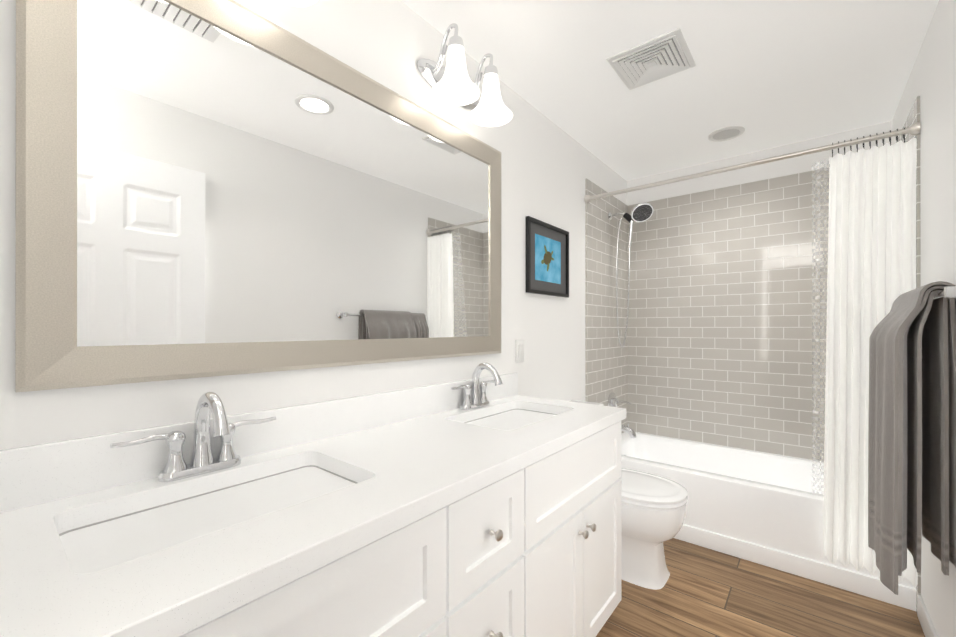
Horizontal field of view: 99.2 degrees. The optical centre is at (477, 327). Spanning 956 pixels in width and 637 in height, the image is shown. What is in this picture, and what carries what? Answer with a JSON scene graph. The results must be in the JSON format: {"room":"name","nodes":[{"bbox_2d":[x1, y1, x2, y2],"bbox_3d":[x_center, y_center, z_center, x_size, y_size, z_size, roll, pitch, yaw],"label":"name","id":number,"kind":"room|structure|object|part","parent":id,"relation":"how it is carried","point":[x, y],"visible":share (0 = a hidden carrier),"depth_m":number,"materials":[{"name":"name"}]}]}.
{"room":"bathroom","nodes":[
{"label":"bathroom","id":0,"kind":"room"},
{"bbox_2d":[0,0,627,449],"bbox_3d":[0.103,0.020,2.036,0.110,2.440,3.610,0,0,39],"label":"wall","id":1,"kind":"structure","parent":0,"point":[552,174],"depth_m":1.60,"materials":[{"name":"white paint"}]},
{"bbox_2d":[15,0,500,391],"bbox_3d":[-0.379,-0.359,1.355,0.022,0.960,1.535,0,0,39],"label":"mirror","id":2,"kind":"object","parent":1,"relation":"attached to","point":[207,188],"visible":0.98,"depth_m":1.03,"materials":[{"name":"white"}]},
{"bbox_2d":[0,373,517,510],"bbox_3d":[-0.362,0.283,1.378,0.019,0.112,1.760,0,0,39],"label":"backsplash","id":3,"kind":"structure","parent":1,"relation":"attached to","point":[39,473],"depth_m":0.91,"materials":[{"name":"white stone"}]},
{"bbox_2d":[417,23,512,126],"bbox_3d":[-0.031,-1.015,1.623,0.223,0.269,0.396,0,0,39],"label":"sconce","id":4,"kind":"object","parent":1,"relation":"attached to","point":[451,83],"visible":1,"depth_m":1.59,"materials":[{"name":"white glass"}]},
{"bbox_3d":[-0.125,-1.075,1.561,0.130,0.149,0.014,0,0,39],"label":"arm","id":5,"kind":"part","parent":4,"relation":"part of"},
{"bbox_3d":[-0.082,-0.963,1.526,0.180,0.165,0.180,0,0,39],"label":"lamp shade","id":6,"kind":"part","parent":4,"relation":"part of","materials":[{"name":"white glass"}]},
{"bbox_3d":[0.012,-1.075,1.728,0.130,0.149,0.014,0,0,39],"label":"arm","id":7,"kind":"part","parent":4,"relation":"part of"},
{"bbox_3d":[0.054,-0.963,1.693,0.180,0.165,0.180,0,0,39],"label":"lamp shade","id":8,"kind":"part","parent":4,"relation":"part of","materials":[{"name":"white glass"}]},
{"bbox_2d":[515,340,523,362],"bbox_3d":[0.216,0.120,2.092,0.010,0.116,0.072,0,0,39],"label":"switch plate","id":9,"kind":"object","parent":1,"relation":"attached to","point":[519,350],"visible":1,"depth_m":2.08,"materials":[{"name":"white plastic"}]},
{"bbox_2d":[526,216,568,297],"bbox_3d":[0.404,-0.384,2.314,0.020,0.400,0.460,0,0,39],"label":"picture","id":10,"kind":"object","parent":1,"relation":"attached to","point":[547,258],"visible":1,"depth_m":2.30,"materials":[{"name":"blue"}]},
{"bbox_2d":[535,234,560,283],"bbox_3d":[0.401,-0.384,2.316,0.002,0.250,0.290,0,0,39],"label":"art","id":11,"kind":"object","parent":10,"relation":"attached to","point":[547,247],"depth_m":2.31},
{"bbox_2d":[608,392,630,406],"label":"shower valve","id":12,"kind":"object","parent":1,"relation":"attached to","point":[613,401],"depth_m":3.00,"materials":[{"name":"silver metal"}]},
{"bbox_3d":[1.067,0.545,2.977,0.113,0.024,0.033,0,0,39],"label":"lever","id":13,"kind":"part","parent":12,"relation":"part of","materials":[{"name":"silver metal"}]},
{"bbox_2d":[621,423,635,437],"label":"tub spout","id":14,"kind":"object","parent":1,"relation":"attached to","point":[627,429],"depth_m":2.94,"materials":[{"name":"silver metal"}]},
{"bbox_3d":[1.070,0.756,2.982,0.179,0.087,0.046,0,0,39],"label":"spout","id":15,"kind":"part","parent":14,"relation":"part of","materials":[{"name":"silver metal"}]},
{"bbox_2d":[608,202,653,347],"bbox_3d":[1.078,-0.357,2.891,0.316,1.012,0.134,0,0,39],"label":"shower head","id":16,"kind":"object","parent":1,"relation":"attached to","point":[641,212],"visible":1,"depth_m":2.92},
{"bbox_3d":[1.027,-0.819,2.974,0.126,0.043,0.018,0,0,39],"label":"arm","id":17,"kind":"part","parent":16,"relation":"part of"},
{"bbox_3d":[1.095,-0.676,2.913,0.042,0.177,0.029,0,0,39],"label":"handle","id":18,"kind":"part","parent":16,"relation":"part of","materials":[{"name":"silver metal"}]},
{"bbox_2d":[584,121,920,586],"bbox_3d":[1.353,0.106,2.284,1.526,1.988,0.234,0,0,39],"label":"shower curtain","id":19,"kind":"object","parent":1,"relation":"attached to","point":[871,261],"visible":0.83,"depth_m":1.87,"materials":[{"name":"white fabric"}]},
{"bbox_2d":[401,0,938,180],"bbox_3d":[0.730,-1.225,1.524,1.730,0.050,3.610,0,0,39],"label":"ceiling","id":20,"kind":"structure","parent":0,"point":[767,74],"depth_m":1.87,"materials":[{"name":"white paint"}]},
{"bbox_2d":[606,27,695,89],"bbox_3d":[0.784,-1.192,1.835,0.300,0.014,0.300,0,0,39],"label":"fan","id":21,"kind":"object","parent":20,"relation":"attached to","point":[667,54],"visible":1,"depth_m":1.81,"materials":[{"name":"white plastic"}]},
{"bbox_2d":[708,126,744,141],"bbox_3d":[1.534,-1.194,2.514,0.196,0.009,0.196,0,0,39],"label":"recessed light","id":22,"kind":"object","parent":20,"relation":"in","point":[726,133],"visible":0.98,"depth_m":2.50,"materials":[{"name":"white paint"}]},
{"bbox_2d":[627,121,891,461],"bbox_3d":[1.838,0.021,2.877,1.530,2.440,0.110,0,0,39],"label":"wall","id":23,"kind":"structure","parent":0,"point":[721,343],"depth_m":2.84,"materials":[{"name":"grey tile"}]},
{"bbox_2d":[596,538,924,636],"bbox_3d":[0.730,1.265,1.522,1.730,0.050,3.610,0,0,39],"label":"floor","id":24,"kind":"structure","parent":0,"point":[704,592],"depth_m":1.80,"materials":[{"name":"brown wood"}]},
{"bbox_2d":[72,407,625,636],"bbox_3d":[-0.148,0.809,1.195,0.580,0.859,1.748,0,0,39],"label":"bathroom vanity","id":25,"kind":"object","parent":24,"relation":"on","point":[477,506],"depth_m":0.95,"materials":[{"name":"white paint"}]},
{"bbox_2d":[0,395,625,636],"bbox_3d":[-0.151,0.363,1.206,0.563,0.048,1.760,0,0,39],"label":"countertop","id":26,"kind":"structure","parent":25,"relation":"on","point":[395,472],"depth_m":0.73,"materials":[{"name":"white stone"}]},
{"bbox_2d":[104,392,279,482],"bbox_3d":[-0.606,0.243,0.924,0.168,0.192,0.330,0,0,39],"label":"faucet","id":27,"kind":"object","parent":26,"relation":"on","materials":[{"name":"silver metal"}]},
{"bbox_2d":[59,465,357,535],"bbox_3d":[-0.500,0.458,0.836,0.329,0.162,0.524,0,0,39],"label":"sink","id":28,"kind":"object","parent":26,"relation":"in","point":[203,511],"depth_m":0.86,"materials":[{"name":"white ceramic"}]},
{"bbox_2d":[448,363,503,410],"bbox_3d":[0.033,0.244,1.705,0.168,0.192,0.330,0,0,39],"label":"faucet","id":29,"kind":"object","parent":26,"relation":"on","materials":[{"name":"silver metal"}]},
{"bbox_2d":[464,409,557,422],"bbox_3d":[0.140,0.459,1.618,0.329,0.162,0.524,0,0,39],"label":"sink","id":30,"kind":"object","parent":26,"relation":"in","point":[498,415],"depth_m":1.74,"materials":[{"name":"white ceramic"}]},
{"bbox_3d":[-0.182,0.887,0.761,0.019,0.503,0.335,0,0,39],"label":"door","id":31,"kind":"part","parent":25,"relation":"part of","materials":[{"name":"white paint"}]},
{"bbox_3d":[0.025,0.758,1.014,0.019,0.245,0.302,0,0,39],"label":"drawer","id":32,"kind":"part","parent":25,"relation":"part of","materials":[{"name":"white paint"}]},
{"bbox_3d":[0.025,0.507,1.014,0.019,0.233,0.302,0,0,39],"label":"drawer","id":33,"kind":"part","parent":25,"relation":"part of","materials":[{"name":"white paint"}]},
{"bbox_3d":[0.044,0.507,0.998,0.032,0.027,0.027,0,0,39],"label":"knob","id":34,"kind":"part","parent":25,"relation":"part of","materials":[{"name":"silver metal"}]},
{"bbox_3d":[0.044,0.758,0.998,0.032,0.027,0.027,0,0,39],"label":"knob","id":35,"kind":"part","parent":25,"relation":"part of","materials":[{"name":"silver metal"}]},
{"bbox_3d":[0.242,0.888,1.279,0.019,0.503,0.368,0,0,39],"label":"door","id":36,"kind":"part","parent":25,"relation":"part of","materials":[{"name":"white paint"}]},
{"bbox_3d":[0.359,0.701,1.383,0.032,0.027,0.027,0,0,39],"label":"knob","id":37,"kind":"part","parent":25,"relation":"part of","materials":[{"name":"silver metal"}]},
{"bbox_3d":[0.399,0.702,1.432,0.032,0.027,0.027,0,0,39],"label":"knob","id":38,"kind":"part","parent":25,"relation":"part of","materials":[{"name":"silver metal"}]},
{"bbox_3d":[0.477,0.888,1.567,0.019,0.503,0.368,0,0,39],"label":"door","id":39,"kind":"part","parent":25,"relation":"part of","materials":[{"name":"white paint"}]},
{"bbox_2d":[570,400,687,589],"bbox_3d":[0.721,0.845,2.156,0.704,0.790,0.450,0,0,39],"label":"toilet","id":40,"kind":"object","parent":24,"relation":"on","point":[653,510],"visible":0.42,"depth_m":1.95,"materials":[{"name":"white ceramic"}]},
{"bbox_3d":[0.808,0.802,2.085,0.477,0.033,0.386,0,0,39],"label":"lid","id":41,"kind":"part","parent":40,"relation":"part of","materials":[{"name":"white plastic"}]},
{"bbox_3d":[0.808,0.832,2.085,0.478,0.018,0.388,0,0,39],"label":"seat","id":42,"kind":"part","parent":40,"relation":"part of","materials":[{"name":"white plastic"}]},
{"bbox_2d":[621,432,915,610],"bbox_3d":[1.567,1.041,2.545,1.524,0.400,0.759,0,0,39],"label":"bathtub","id":43,"kind":"object","parent":24,"relation":"on","point":[765,509],"visible":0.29,"depth_m":2.23,"materials":[{"name":"white ceramic"}]},
{"bbox_2d":[892,0,955,636],"bbox_3d":[1.357,0.019,1.010,0.110,2.440,3.610,0,0,39],"label":"wall","id":44,"kind":"structure","parent":0,"point":[928,99],"depth_m":1.54,"materials":[{"name":"white paint"}]},
{"bbox_2d":[868,281,955,594],"bbox_3d":[1.508,0.347,1.423,0.195,0.970,0.830,0,0,39],"label":"towel rail","id":45,"kind":"object","parent":44,"relation":"attached to","point":[912,433],"visible":1,"depth_m":1.30,"materials":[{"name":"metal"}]},
{"bbox_2d":[898,286,955,575],"bbox_3d":[1.505,0.335,1.406,0.132,0.923,0.457,0,0,39],"label":"towel","id":46,"kind":"object","parent":45,"relation":"hanging from","point":[926,322],"depth_m":1.28,"materials":[{"name":"grey fabric"}]},
{"bbox_2d":[907,290,948,575],"bbox_3d":[1.517,0.324,1.398,0.078,0.876,0.445,0,0,39],"label":"towel","id":47,"kind":"object","parent":45,"relation":"hanging from","point":[928,323],"depth_m":1.30,"materials":[{"name":"grey fabric"}]},
{"bbox_3d":[1.306,-0.096,1.087,0.082,0.054,0.054,0,0,39],"label":"post","id":48,"kind":"part","parent":45,"relation":"part of","materials":[{"name":"silver metal"}]},
{"bbox_2d":[917,594,937,636],"bbox_3d":[1.066,1.191,0.733,0.012,0.095,2.615,0,0,39],"label":"baseboard","id":49,"kind":"structure","parent":44,"relation":"attached to","point":[927,625],"depth_m":1.64,"materials":[{"name":"white paint"}]}
]}

